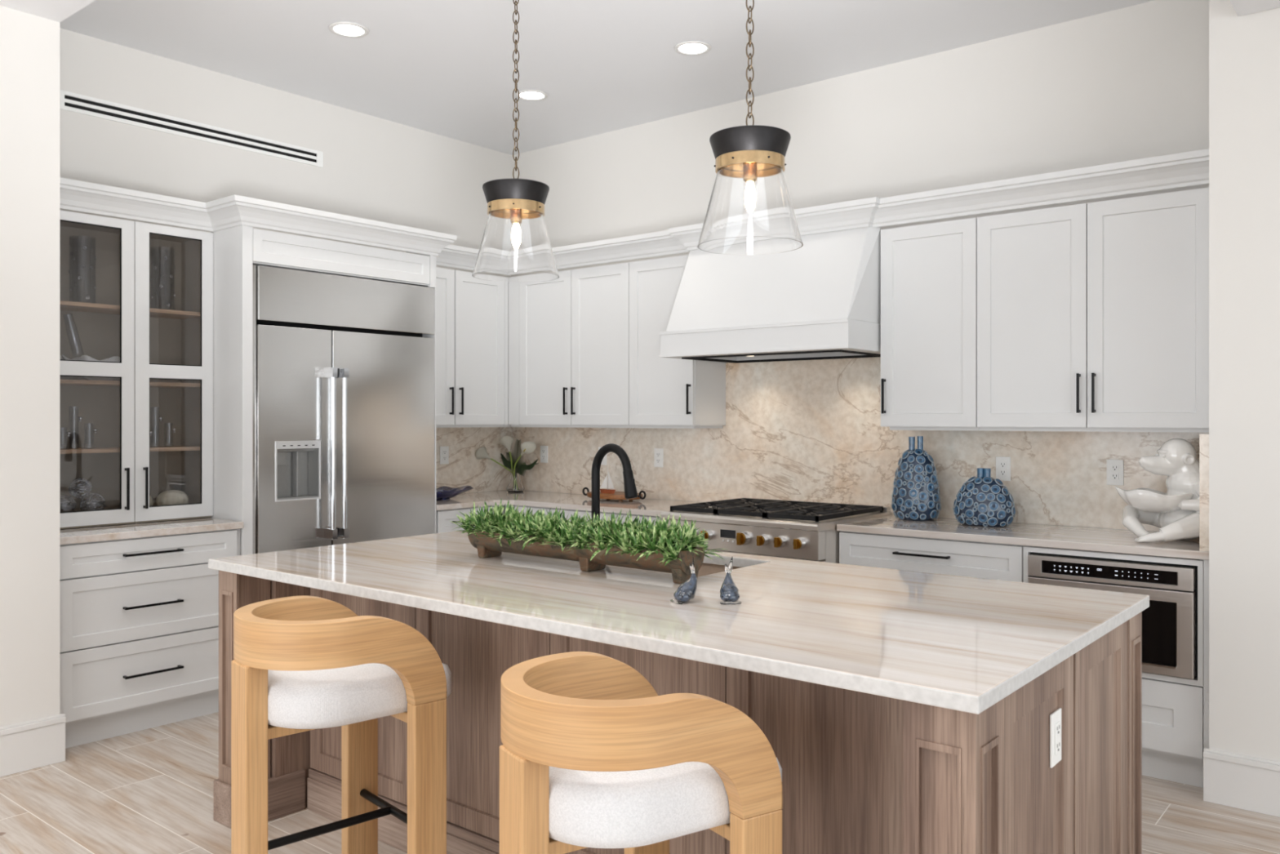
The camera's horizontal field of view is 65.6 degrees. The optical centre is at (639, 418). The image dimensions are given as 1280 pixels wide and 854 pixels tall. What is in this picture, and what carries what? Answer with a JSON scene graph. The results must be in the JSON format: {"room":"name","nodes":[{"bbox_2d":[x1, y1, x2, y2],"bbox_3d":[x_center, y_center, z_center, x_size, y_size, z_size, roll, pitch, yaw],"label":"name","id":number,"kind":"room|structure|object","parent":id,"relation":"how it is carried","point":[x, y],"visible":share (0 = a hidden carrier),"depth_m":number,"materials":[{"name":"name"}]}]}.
{"room":"kitchen","nodes":[
{"label":"kitchen","id":0,"kind":"room"},
{"bbox_2d":[0,5,59,727],"bbox_3d":[-4.926,-0.112,1.746,0.835,3.090,6.890,0,0,39],"label":"wall","id":1,"kind":"structure","parent":0,"point":[29,44],"depth_m":4.07,"materials":[{"name":"white paint"}]},
{"bbox_2d":[0,713,66,777],"bbox_3d":[-4.681,1.335,1.686,0.421,0.196,6.706,0,0,39],"label":"baseboard","id":2,"kind":"structure","parent":1,"relation":"attached to","point":[41,742],"depth_m":4.06,"materials":[{"name":"white paint"}]},
{"bbox_2d":[0,0,95,22],"bbox_3d":[-1.883,-1.819,-0.730,8.800,0.325,6.890,0,0,39],"label":"ceiling","id":3,"kind":"structure","parent":0,"point":[58,11],"depth_m":4.00,"materials":[{"name":"white paint"}]},
{"bbox_2d":[59,28,512,512],"bbox_3d":[-1.972,-0.225,5.918,0.150,3.315,3.510,0,0,39],"label":"wall","id":4,"kind":"structure","parent":0,"point":[375,168],"depth_m":5.59,"materials":[{"name":"white paint"}]},
{"bbox_2d":[59,89,323,167],"bbox_3d":[-2.340,-1.538,5.340,0.008,0.091,1.440,0,0,39],"label":"air vent","id":5,"kind":"object","parent":4,"relation":"in","point":[68,101],"visible":0.98,"depth_m":5.25,"materials":[{"name":"white plastic"}]},
{"bbox_2d":[435,244,511,427],"bbox_3d":[-1.128,-0.508,6.505,0.414,1.131,1.190,0,0,39],"label":"upper cabinet","id":6,"kind":"object","parent":4,"relation":"attached to","point":[472,313],"visible":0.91,"depth_m":6.36,"materials":[{"name":"grey paint"}]},
{"bbox_2d":[435,426,511,493],"bbox_3d":[-1.280,0.273,6.632,0.020,0.464,1.146,0,0,39],"label":"backsplash","id":7,"kind":"structure","parent":4,"relation":"attached to","point":[463,468],"depth_m":6.78,"materials":[{"name":"beige stone"}]},
{"bbox_2d":[440,446,448,464],"bbox_3d":[-1.298,0.243,6.587,0.008,0.118,0.072,0,0,39],"label":"wall outlet","id":8,"kind":"object","parent":7,"relation":"attached to","point":[444,451],"visible":1,"depth_m":6.58,"materials":[{"name":"white plastic"}]},
{"bbox_2d":[442,449,446,460],"bbox_3d":[-1.296,0.243,6.586,0.003,0.068,0.034,0,0,39],"label":"receptacle","id":9,"kind":"object","parent":8,"relation":"attached to","point":[444,451],"depth_m":6.58,"materials":[{"name":"white plastic"}]},
{"bbox_2d":[59,0,1155,155],"bbox_3d":[1.367,-1.932,3.264,8.800,0.100,3.410,0,0,39],"label":"ceiling","id":10,"kind":"structure","parent":0,"point":[445,68],"depth_m":5.00,"materials":[{"name":"white paint"}]},
{"bbox_2d":[328,22,368,37],"bbox_3d":[-1.406,-1.878,4.796,0.188,0.008,0.188,0,0,39],"label":"recessed light","id":11,"kind":"object","parent":10,"relation":"in","point":[347,29],"visible":1,"depth_m":4.79,"materials":[{"name":"white paint"}]},
{"bbox_2d":[471,0,559,282],"bbox_3d":[-0.439,-1.192,3.516,0.307,1.379,0.307,0,0,39],"label":"pendant light","id":12,"kind":"object","parent":10,"relation":"hanging from","point":[515,246],"visible":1,"depth_m":3.42,"materials":[{"name":"clear glass"}]},
{"bbox_2d":[515,89,548,101],"bbox_3d":[-0.627,-1.878,5.767,0.188,0.008,0.188,0,0,39],"label":"recessed light","id":13,"kind":"object","parent":10,"relation":"in","point":[526,95],"visible":0.98,"depth_m":5.76,"materials":[{"name":"white paint"}]},
{"bbox_2d":[674,40,711,55],"bbox_3d":[0.268,-1.878,5.034,0.188,0.008,0.188,0,0,39],"label":"recessed light","id":14,"kind":"object","parent":10,"relation":"in","point":[690,47],"visible":1,"depth_m":5.03,"materials":[{"name":"white paint"}]},
{"bbox_2d":[697,0,803,254],"bbox_3d":[0.321,-1.192,2.898,0.307,1.379,0.307,0,0,16],"label":"pendant light","id":15,"kind":"object","parent":10,"relation":"hanging from","point":[750,211],"visible":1,"depth_m":2.80,"materials":[{"name":"clear glass"}]},
{"bbox_2d":[0,711,1279,853],"bbox_3d":[-0.807,1.473,0.592,8.800,0.080,10.300,0,0,39],"label":"floor","id":16,"kind":"structure","parent":0,"point":[149,790],"depth_m":3.60,"materials":[{"name":"brown wood"}]},
{"bbox_2d":[59,528,239,748],"bbox_3d":[-2.439,0.986,4.726,0.627,0.894,0.851,0,0,39],"label":"base cabinet","id":17,"kind":"object","parent":16,"relation":"on","point":[139,617],"visible":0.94,"depth_m":4.50,"materials":[{"name":"grey paint"}]},
{"bbox_2d":[59,517,243,544],"bbox_3d":[-2.449,0.522,4.730,0.606,0.032,0.856,0,0,39],"label":"countertop","id":18,"kind":"structure","parent":17,"relation":"on","point":[111,532],"depth_m":4.59,"materials":[{"name":"beige stone"}]},
{"bbox_2d":[59,177,213,528],"bbox_3d":[-2.526,-0.285,4.804,0.394,1.578,0.883,0,0,39],"label":"cabinet","id":19,"kind":"object","parent":18,"relation":"on","point":[166,363],"visible":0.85,"depth_m":4.89,"materials":[{"name":"white wood"}]},
{"bbox_2d":[61,431,71,444],"bbox_3d":[-2.704,0.092,4.662,0.042,0.100,0.058,0,0,39],"label":"candle holder","id":20,"kind":"object","parent":19,"relation":"on","point":[68,433],"visible":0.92,"depth_m":4.67,"materials":[{"name":"clear glass"}]},
{"bbox_2d":[59,493,76,511],"bbox_3d":[-2.702,0.409,4.649,0.112,0.108,0.113,0,0,39],"label":"ball","id":21,"kind":"object","parent":19,"relation":"in","point":[64,505],"visible":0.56,"depth_m":4.64,"materials":[{"name":"silver metal"}]},
{"bbox_2d":[62,314,83,356],"bbox_3d":[-2.668,-0.392,4.675,0.048,0.204,0.089,0,0,39],"label":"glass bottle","id":22,"kind":"object","parent":19,"relation":"in","point":[72,314],"visible":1,"depth_m":4.67,"materials":[{"name":"clear glass"}]},
{"bbox_2d":[68,416,82,448],"bbox_3d":[-2.677,0.042,4.710,0.042,0.200,0.058,0,0,39],"label":"candle holder","id":23,"kind":"object","parent":19,"relation":"on","point":[80,418],"visible":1,"depth_m":4.72,"materials":[{"name":"clear glass"}]},
{"bbox_2d":[68,235,96,303],"bbox_3d":[-2.653,-0.701,4.725,0.116,0.320,0.115,0,0,-30],"label":"glass vase","id":24,"kind":"object","parent":19,"relation":"on","point":[88,297],"visible":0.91,"depth_m":4.75,"materials":[{"name":"clear glass"}]},
{"bbox_2d":[59,355,119,381],"bbox_3d":[-2.591,-0.239,4.809,0.207,0.117,0.410,0,0,39],"label":"scalloped bowl","id":25,"kind":"object","parent":19,"relation":"on","point":[84,357],"visible":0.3,"depth_m":4.74,"materials":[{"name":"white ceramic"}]},
{"bbox_2d":[79,493,106,511],"bbox_3d":[-2.603,0.409,4.723,0.111,0.110,0.111,0,0,39],"label":"ball","id":26,"kind":"object","parent":19,"relation":"in","point":[83,505],"visible":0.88,"depth_m":4.70,"materials":[{"name":"silver metal"}]},
{"bbox_2d":[68,477,92,498],"bbox_3d":[-2.638,0.328,4.680,0.098,0.097,0.099,0,0,39],"label":"ball","id":27,"kind":"object","parent":26,"relation":"on","point":[72,489],"visible":1,"depth_m":4.67,"materials":[{"name":"silver metal"}]},
{"bbox_2d":[59,445,199,453],"bbox_3d":[-2.575,0.152,4.836,0.250,0.018,0.809,0,0,39],"label":"shelf","id":28,"kind":"object","parent":19,"relation":"attached to","point":[63,449],"depth_m":4.89,"materials":[{"name":"beige wood"}]},
{"bbox_2d":[59,379,199,387],"bbox_3d":[-2.575,-0.171,4.836,0.250,0.018,0.809,0,0,39],"label":"shelf","id":29,"kind":"object","parent":19,"relation":"attached to","point":[63,383],"depth_m":4.89,"materials":[{"name":"beige wood"}]},
{"bbox_2d":[59,300,199,319],"bbox_3d":[-2.575,-0.531,4.836,0.250,0.018,0.809,0,0,39],"label":"shelf","id":30,"kind":"object","parent":19,"relation":"attached to","point":[66,308],"depth_m":4.87,"materials":[{"name":"beige wood"}]},
{"bbox_2d":[149,495,153,506],"bbox_3d":[-2.501,0.418,4.943,0.140,0.098,0.142,0,0,39],"label":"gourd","id":31,"kind":"object","parent":19,"relation":"in","point":[151,500],"visible":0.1,"depth_m":4.94,"materials":[{"name":"beige ceramic"}]},
{"bbox_2d":[158,407,162,442],"bbox_3d":[-2.438,0.042,5.005,0.042,0.200,0.058,0,0,39],"label":"candle holder","id":32,"kind":"object","parent":19,"relation":"on","point":[160,418],"visible":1,"depth_m":5.01,"materials":[{"name":"clear glass"}]},
{"bbox_2d":[150,246,175,310],"bbox_3d":[-2.413,-0.701,5.019,0.116,0.320,0.115,0,0,-30],"label":"glass vase","id":33,"kind":"object","parent":19,"relation":"on","point":[151,246],"visible":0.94,"depth_m":5.01,"materials":[{"name":"clear glass"}]},
{"bbox_2d":[155,489,189,505],"bbox_3d":[-2.368,0.414,5.028,0.150,0.105,0.153,0,0,39],"label":"gourd","id":34,"kind":"object","parent":19,"relation":"in","point":[171,496],"visible":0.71,"depth_m":4.97,"materials":[{"name":"beige ceramic"}]},
{"bbox_2d":[205,195,457,555],"bbox_3d":[-1.771,0.179,5.510,0.674,2.507,1.377,0,0,39],"label":"surround","id":35,"kind":"object","parent":16,"relation":"on","point":[236,248],"visible":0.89,"depth_m":5.01,"materials":[{"name":"grey paint"}]},
{"bbox_2d":[231,595,451,853],"bbox_3d":[-0.845,0.977,2.770,0.546,0.912,0.445,0,0,-42],"label":"bar stool","id":36,"kind":"object","parent":16,"relation":"on","point":[300,664],"visible":1,"depth_m":2.64,"materials":[{"name":"brown wood"}]},
{"bbox_2d":[252,264,434,554],"bbox_3d":[-1.756,0.331,5.529,0.667,2.205,1.140,0,0,39],"label":"refrigerator","id":37,"kind":"object","parent":16,"relation":"on","point":[343,367],"visible":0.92,"depth_m":5.27,"materials":[{"name":"silver metal"}]},
{"bbox_2d":[435,505,504,533],"bbox_3d":[-1.219,0.986,6.229,0.622,0.894,0.597,0,0,39],"label":"base cabinet","id":38,"kind":"object","parent":16,"relation":"on","point":[443,517],"visible":0.1,"depth_m":5.91,"materials":[{"name":"grey paint"}]},
{"bbox_2d":[505,505,660,527],"bbox_3d":[-0.151,0.986,6.053,1.445,0.894,0.657,0,0,39],"label":"base cabinet","id":39,"kind":"object","parent":16,"relation":"on","point":[571,512],"visible":0.02,"depth_m":5.84,"materials":[{"name":"grey paint"}]},
{"bbox_2d":[435,489,710,516],"bbox_3d":[-0.521,0.522,6.015,1.977,0.032,1.146,0,0,39],"label":"countertop","id":40,"kind":"structure","parent":39,"relation":"on","point":[647,507],"depth_m":6.04,"materials":[{"name":"beige stone"}]},
{"bbox_2d":[435,485,473,499],"bbox_3d":[-1.220,0.469,6.264,0.226,0.073,0.419,0,0,39],"label":"dish","id":41,"kind":"object","parent":40,"relation":"on","point":[442,492],"visible":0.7,"depth_m":6.20,"materials":[{"name":"blue glass"}]},
{"bbox_2d":[506,468,524,492],"bbox_3d":[-0.861,0.426,6.864,0.124,0.160,0.124,0,0,39],"label":"vase","id":42,"kind":"object","parent":40,"relation":"on","point":[515,485],"visible":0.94,"depth_m":6.83,"materials":[{"name":"clear glass"}]},
{"bbox_2d":[475,446,510,471],"bbox_3d":[-0.992,0.346,6.854,0.290,0.302,0.091,0,0,-15],"label":"calla lily","id":43,"kind":"object","parent":42,"relation":"in","point":[482,453],"visible":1,"depth_m":6.82,"materials":[{"name":"beige plant"}]},
{"bbox_2d":[499,435,514,468],"bbox_3d":[-0.899,0.308,6.819,0.090,0.380,0.146,0,0,39],"label":"calla lily","id":44,"kind":"object","parent":42,"relation":"in","point":[507,441],"visible":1,"depth_m":6.79,"materials":[{"name":"beige plant"}]},
{"bbox_2d":[500,453,513,468],"bbox_3d":[-0.918,0.368,6.918,0.166,0.252,0.012,0,0,44],"label":"frond","id":45,"kind":"object","parent":42,"relation":"in","point":[504,459],"visible":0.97,"depth_m":6.94,"materials":[{"name":"green plant"}]},
{"bbox_2d":[505,451,519,468],"bbox_3d":[-0.885,0.356,6.885,0.127,0.275,0.018,0,0,29],"label":"frond","id":46,"kind":"object","parent":42,"relation":"in","point":[508,454],"visible":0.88,"depth_m":6.89,"materials":[{"name":"green plant"}]},
{"bbox_2d":[507,439,524,468],"bbox_3d":[-0.854,0.316,6.857,0.137,0.356,0.012,0,0,26],"label":"frond","id":47,"kind":"object","parent":42,"relation":"in","point":[517,444],"visible":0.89,"depth_m":6.85,"materials":[{"name":"green plant"}]},
{"bbox_2d":[515,460,528,475],"bbox_3d":[-0.811,0.390,6.809,0.153,0.208,0.028,0,0,43],"label":"frond","id":48,"kind":"object","parent":42,"relation":"in","point":[523,464],"visible":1,"depth_m":6.81,"materials":[{"name":"green plant"}]},
{"bbox_2d":[513,441,536,474],"bbox_3d":[-0.815,0.326,6.762,0.234,0.342,0.095,0,0,43],"label":"calla lily","id":49,"kind":"object","parent":42,"relation":"in","point":[527,447],"visible":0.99,"depth_m":6.73,"materials":[{"name":"beige plant"}]},
{"bbox_2d":[519,458,538,469],"bbox_3d":[-0.776,0.383,6.793,0.225,0.223,0.008,0,0,39],"label":"frond","id":50,"kind":"object","parent":42,"relation":"in","point":[531,466],"visible":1,"depth_m":6.76,"materials":[{"name":"green plant"}]},
{"bbox_2d":[582,487,646,501],"bbox_3d":[-0.159,0.471,6.189,0.519,0.070,0.252,0,0,39],"label":"wooden tray","id":51,"kind":"object","parent":40,"relation":"on","point":[620,495],"visible":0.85,"depth_m":6.07,"materials":[{"name":"brown wood"}]},
{"bbox_2d":[600,463,615,493],"bbox_3d":[-0.202,0.371,6.172,0.131,0.185,0.032,0,0,39],"label":"sailboat figurine","id":52,"kind":"object","parent":51,"relation":"on","point":[607,483],"visible":0.98,"depth_m":6.17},
{"bbox_2d":[499,651,782,853],"bbox_3d":[-0.019,0.977,2.044,0.546,0.912,0.445,0,0,-32],"label":"bar stool","id":53,"kind":"object","parent":16,"relation":"on","point":[591,755],"visible":1,"depth_m":1.88,"materials":[{"name":"brown wood"}]},
{"bbox_2d":[213,569,1142,853],"bbox_3d":[-0.046,0.984,3.174,2.759,0.899,1.293,0,0,39],"label":"kitchen island","id":54,"kind":"object","parent":16,"relation":"on","point":[863,773],"visible":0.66,"depth_m":2.44,"materials":[{"name":"beige wood"}]},
{"bbox_2d":[208,529,1149,714],"bbox_3d":[-0.048,0.516,3.175,2.773,0.033,1.320,0,0,39],"label":"island countertop","id":55,"kind":"structure","parent":54,"relation":"on","point":[957,642],"depth_m":2.61,"materials":[{"name":"grey stone"}]},
{"bbox_2d":[449,497,726,583],"bbox_3d":[-0.210,0.392,3.317,1.107,0.216,0.343,0,0,39],"label":"planter","id":56,"kind":"object","parent":55,"relation":"on","point":[596,544],"visible":1,"depth_m":3.22,"materials":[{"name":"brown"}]},
{"bbox_2d":[591,443,638,522],"bbox_3d":[-0.083,0.297,3.768,0.230,0.406,0.117,0,0,39],"label":"kitchen faucet","id":57,"kind":"object","parent":55,"relation":"on","point":[630,490],"visible":0.72,"depth_m":3.74,"materials":[{"name":"black metal"}]},
{"bbox_2d":[608,563,740,576],"bbox_3d":[0.098,0.638,3.495,0.628,0.209,0.483,0,0,39],"label":"sink","id":58,"kind":"object","parent":55,"relation":"in","point":[705,569],"visible":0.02,"depth_m":3.66,"materials":[{"name":"silver metal"}]},
{"bbox_2d":[670,558,697,604],"bbox_3d":[0.121,0.438,2.704,0.076,0.123,0.057,0,0,-26],"label":"figurine","id":59,"kind":"object","parent":55,"relation":"on","point":[686,592],"visible":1,"depth_m":2.69,"materials":[{"name":"blue ceramic"}]},
{"bbox_2d":[720,556,741,604],"bbox_3d":[0.243,0.438,2.695,0.057,0.123,0.073,0,0,-3],"label":"figurine","id":60,"kind":"object","parent":55,"relation":"on","point":[729,592],"visible":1,"depth_m":2.68,"materials":[{"name":"blue ceramic"}]},
{"bbox_2d":[1049,707,1061,768],"bbox_3d":[0.933,0.715,2.225,0.009,0.118,0.072,0,0,39],"label":"wall outlet","id":61,"kind":"object","parent":54,"relation":"attached to","point":[1055,717],"visible":1,"depth_m":2.21,"materials":[{"name":"white plastic"}]},
{"bbox_2d":[1054,720,1060,755],"bbox_3d":[0.936,0.715,2.223,0.003,0.068,0.034,0,0,39],"label":"receptacle","id":62,"kind":"object","parent":61,"relation":"attached to","point":[1057,723],"depth_m":2.22,"materials":[{"name":"white plastic"}]},
{"bbox_2d":[659,497,891,563],"bbox_3d":[0.703,0.896,5.210,0.931,0.874,0.846,0,0,39],"label":"range","id":63,"kind":"object","parent":16,"relation":"on","point":[788,529],"visible":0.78,"depth_m":4.90,"materials":[{"name":"silver metal"}]},
{"bbox_2d":[839,530,1024,582],"bbox_3d":[1.477,0.986,4.728,0.870,0.894,0.657,0,0,39],"label":"base cabinet","id":64,"kind":"object","parent":16,"relation":"on","point":[1003,562],"visible":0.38,"depth_m":4.47,"materials":[{"name":"grey paint"}]},
{"bbox_2d":[836,514,1208,559],"bbox_3d":[1.750,0.522,4.505,1.578,0.032,0.622,0,0,39],"label":"countertop","id":65,"kind":"structure","parent":64,"relation":"on","point":[1070,537],"depth_m":4.34,"materials":[{"name":"beige stone"}]},
{"bbox_2d":[891,435,941,520],"bbox_3d":[1.386,0.297,4.985,0.247,0.418,0.200,0,0,39],"label":"ring vase","id":66,"kind":"object","parent":65,"relation":"on","point":[916,493],"visible":1,"depth_m":4.91,"materials":[{"name":"blue ceramic"}]},
{"bbox_2d":[952,467,1015,527],"bbox_3d":[1.634,0.371,4.718,0.294,0.270,0.212,0,0,39],"label":"ring vase","id":67,"kind":"object","parent":65,"relation":"on","point":[984,500],"visible":1,"depth_m":4.64,"materials":[{"name":"blue ceramic"}]},
{"bbox_2d":[1115,438,1199,542],"bbox_3d":[2.186,0.294,4.150,0.376,0.423,0.352,0,0,5],"label":"figurine","id":68,"kind":"object","parent":65,"relation":"on","point":[1175,512],"visible":0.84,"depth_m":4.09,"materials":[{"name":"white ceramic"}]},
{"bbox_2d":[1115,486,1194,512],"bbox_3d":[2.159,0.339,4.146,0.323,0.106,0.238,0,0,5],"label":"bowl","id":69,"kind":"object","parent":68,"relation":"on","point":[1176,499],"depth_m":4.07,"materials":[{"name":"white ceramic"}]},
{"bbox_2d":[1022,545,1208,787],"bbox_3d":[2.099,0.986,4.244,0.705,0.894,0.623,0,0,39],"label":"base cabinet","id":70,"kind":"object","parent":16,"relation":"on","point":[1175,709],"visible":0.28,"depth_m":3.87,"materials":[{"name":"grey paint"}]},
{"bbox_2d":[1027,547,1199,679],"bbox_3d":[2.044,0.786,4.197,0.628,0.430,0.548,0,0,39],"label":"microwave","id":71,"kind":"object","parent":70,"relation":"in","point":[1170,621],"visible":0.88,"depth_m":3.88,"materials":[{"name":"silver metal"}]},
{"bbox_2d":[1053,564,1158,579],"bbox_3d":[1.872,0.619,4.003,0.392,0.026,0.002,0,0,39],"label":"print","id":72,"kind":"object","parent":71,"relation":"attached to","point":[1079,571],"depth_m":4.00},
{"bbox_2d":[512,0,1208,531],"bbox_3d":[2.465,-0.225,4.447,8.590,3.315,0.150,0,0,39],"label":"wall","id":73,"kind":"structure","parent":0,"point":[1129,83],"depth_m":5.10,"materials":[{"name":"white paint"}]},
{"bbox_2d":[508,230,689,427],"bbox_3d":[-0.204,-0.508,6.240,1.565,1.131,0.434,0,0,39],"label":"upper cabinet","id":74,"kind":"object","parent":73,"relation":"attached to","point":[569,334],"visible":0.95,"depth_m":6.22,"materials":[{"name":"grey paint"}]},
{"bbox_2d":[629,254,725,428],"bbox_3d":[0.217,-0.440,5.931,0.476,0.994,0.382,0,0,39],"label":"upper cabinet","id":75,"kind":"object","parent":73,"relation":"attached to","point":[665,393],"visible":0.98,"depth_m":5.83,"materials":[{"name":"grey paint"}]},
{"bbox_2d":[659,196,880,363],"bbox_3d":[0.739,-0.700,5.319,1.272,0.749,0.672,0,0,39],"label":"range hood","id":76,"kind":"object","parent":73,"relation":"attached to","point":[820,299],"visible":0.88,"depth_m":5.04,"materials":[{"name":"grey paint"}]},
{"bbox_2d":[512,356,1208,531],"bbox_3d":[0.815,0.087,5.680,4.432,0.838,0.020,0,0,39],"label":"backsplash","id":77,"kind":"structure","parent":73,"relation":"attached to","point":[802,430],"depth_m":5.49,"materials":[{"name":"beige stone"}]},
{"bbox_2d":[540,445,547,462],"bbox_3d":[-0.664,0.246,6.865,0.072,0.118,0.008,0,0,39],"label":"wall outlet","id":78,"kind":"object","parent":77,"relation":"attached to","point":[544,449],"visible":1,"depth_m":6.86,"materials":[{"name":"white plastic"}]},
{"bbox_2d":[542,448,545,458],"bbox_3d":[-0.665,0.246,6.863,0.034,0.068,0.003,0,0,39],"label":"receptacle","id":79,"kind":"object","parent":78,"relation":"attached to","point":[543,450],"depth_m":6.86,"materials":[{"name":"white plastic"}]},
{"bbox_2d":[598,446,606,465],"bbox_3d":[-0.246,0.246,6.525,0.072,0.118,0.008,0,0,39],"label":"wall outlet","id":80,"kind":"object","parent":77,"relation":"attached to","point":[604,460],"visible":0.23,"depth_m":6.51,"materials":[{"name":"white plastic"}]},
{"bbox_2d":[653,448,663,466],"bbox_3d":[0.117,0.246,6.230,0.072,0.118,0.008,0,0,39],"label":"wall outlet","id":81,"kind":"object","parent":77,"relation":"attached to","point":[658,452],"visible":1,"depth_m":6.22,"materials":[{"name":"white plastic"}]},
{"bbox_2d":[656,452,660,462],"bbox_3d":[0.115,0.246,6.228,0.034,0.068,0.003,0,0,39],"label":"receptacle","id":82,"kind":"object","parent":81,"relation":"attached to","point":[658,454],"depth_m":6.23,"materials":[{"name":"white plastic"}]},
{"bbox_2d":[995,456,1010,480],"bbox_3d":[1.782,0.246,4.874,0.072,0.118,0.008,0,0,39],"label":"wall outlet","id":83,"kind":"object","parent":77,"relation":"attached to","point":[1002,463],"visible":0.94,"depth_m":4.87,"materials":[{"name":"white plastic"}]},
{"bbox_2d":[999,462,1006,475],"bbox_3d":[1.781,0.246,4.872,0.034,0.068,0.003,0,0,39],"label":"receptacle","id":84,"kind":"object","parent":83,"relation":"attached to","point":[1002,465],"depth_m":4.87,"materials":[{"name":"white plastic"}]},
{"bbox_2d":[1106,458,1123,485],"bbox_3d":[2.178,0.246,4.552,0.072,0.118,0.008,0,0,39],"label":"wall outlet","id":85,"kind":"object","parent":77,"relation":"attached to","point":[1114,467],"visible":1,"depth_m":4.55,"materials":[{"name":"white plastic"}]},
{"bbox_2d":[1111,464,1119,479],"bbox_3d":[2.176,0.246,4.550,0.034,0.068,0.003,0,0,39],"label":"receptacle","id":86,"kind":"object","parent":85,"relation":"attached to","point":[1114,468],"depth_m":4.55,"materials":[{"name":"white plastic"}]},
{"bbox_2d":[880,217,979,431],"bbox_3d":[1.480,-0.440,4.904,0.484,0.994,0.382,0,0,39],"label":"upper cabinet","id":87,"kind":"object","parent":73,"relation":"attached to","point":[929,271],"visible":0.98,"depth_m":4.78,"materials":[{"name":"grey paint"}]},
{"bbox_2d":[872,148,1208,432],"bbox_3d":[1.829,-0.508,4.585,1.558,1.131,0.434,0,0,39],"label":"upper cabinet","id":88,"kind":"object","parent":73,"relation":"attached to","point":[1092,317],"visible":0.94,"depth_m":4.30,"materials":[{"name":"grey paint"}]},
{"bbox_2d":[1208,0,1279,761],"bbox_3d":[3.942,-0.225,2.700,4.095,3.315,0.695,0,0,39],"label":"wall","id":89,"kind":"structure","parent":0,"point":[1244,51],"depth_m":3.66,"materials":[{"name":"white paint"}]},
{"bbox_2d":[1199,433,1208,551],"bbox_3d":[2.354,0.282,4.027,0.039,0.446,0.639,0,0,39],"label":"side splash","id":90,"kind":"object","parent":89,"relation":"attached to","point":[1203,437],"visible":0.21,"depth_m":3.78,"materials":[{"name":"beige stone"}]},
{"bbox_2d":[1203,747,1279,817],"bbox_3d":[3.631,1.335,2.491,3.912,0.196,0.021,0,0,39],"label":"baseboard","id":91,"kind":"structure","parent":89,"relation":"attached to","point":[1241,781],"depth_m":3.64,"materials":[{"name":"white paint"}]},
{"bbox_2d":[1229,0,1279,16],"bbox_3d":[2.880,-1.682,1.479,3.800,0.400,2.530,0,0,39],"label":"ceiling","id":92,"kind":"structure","parent":89,"relation":"attached to","point":[1242,7],"depth_m":3.57,"materials":[{"name":"white paint"}]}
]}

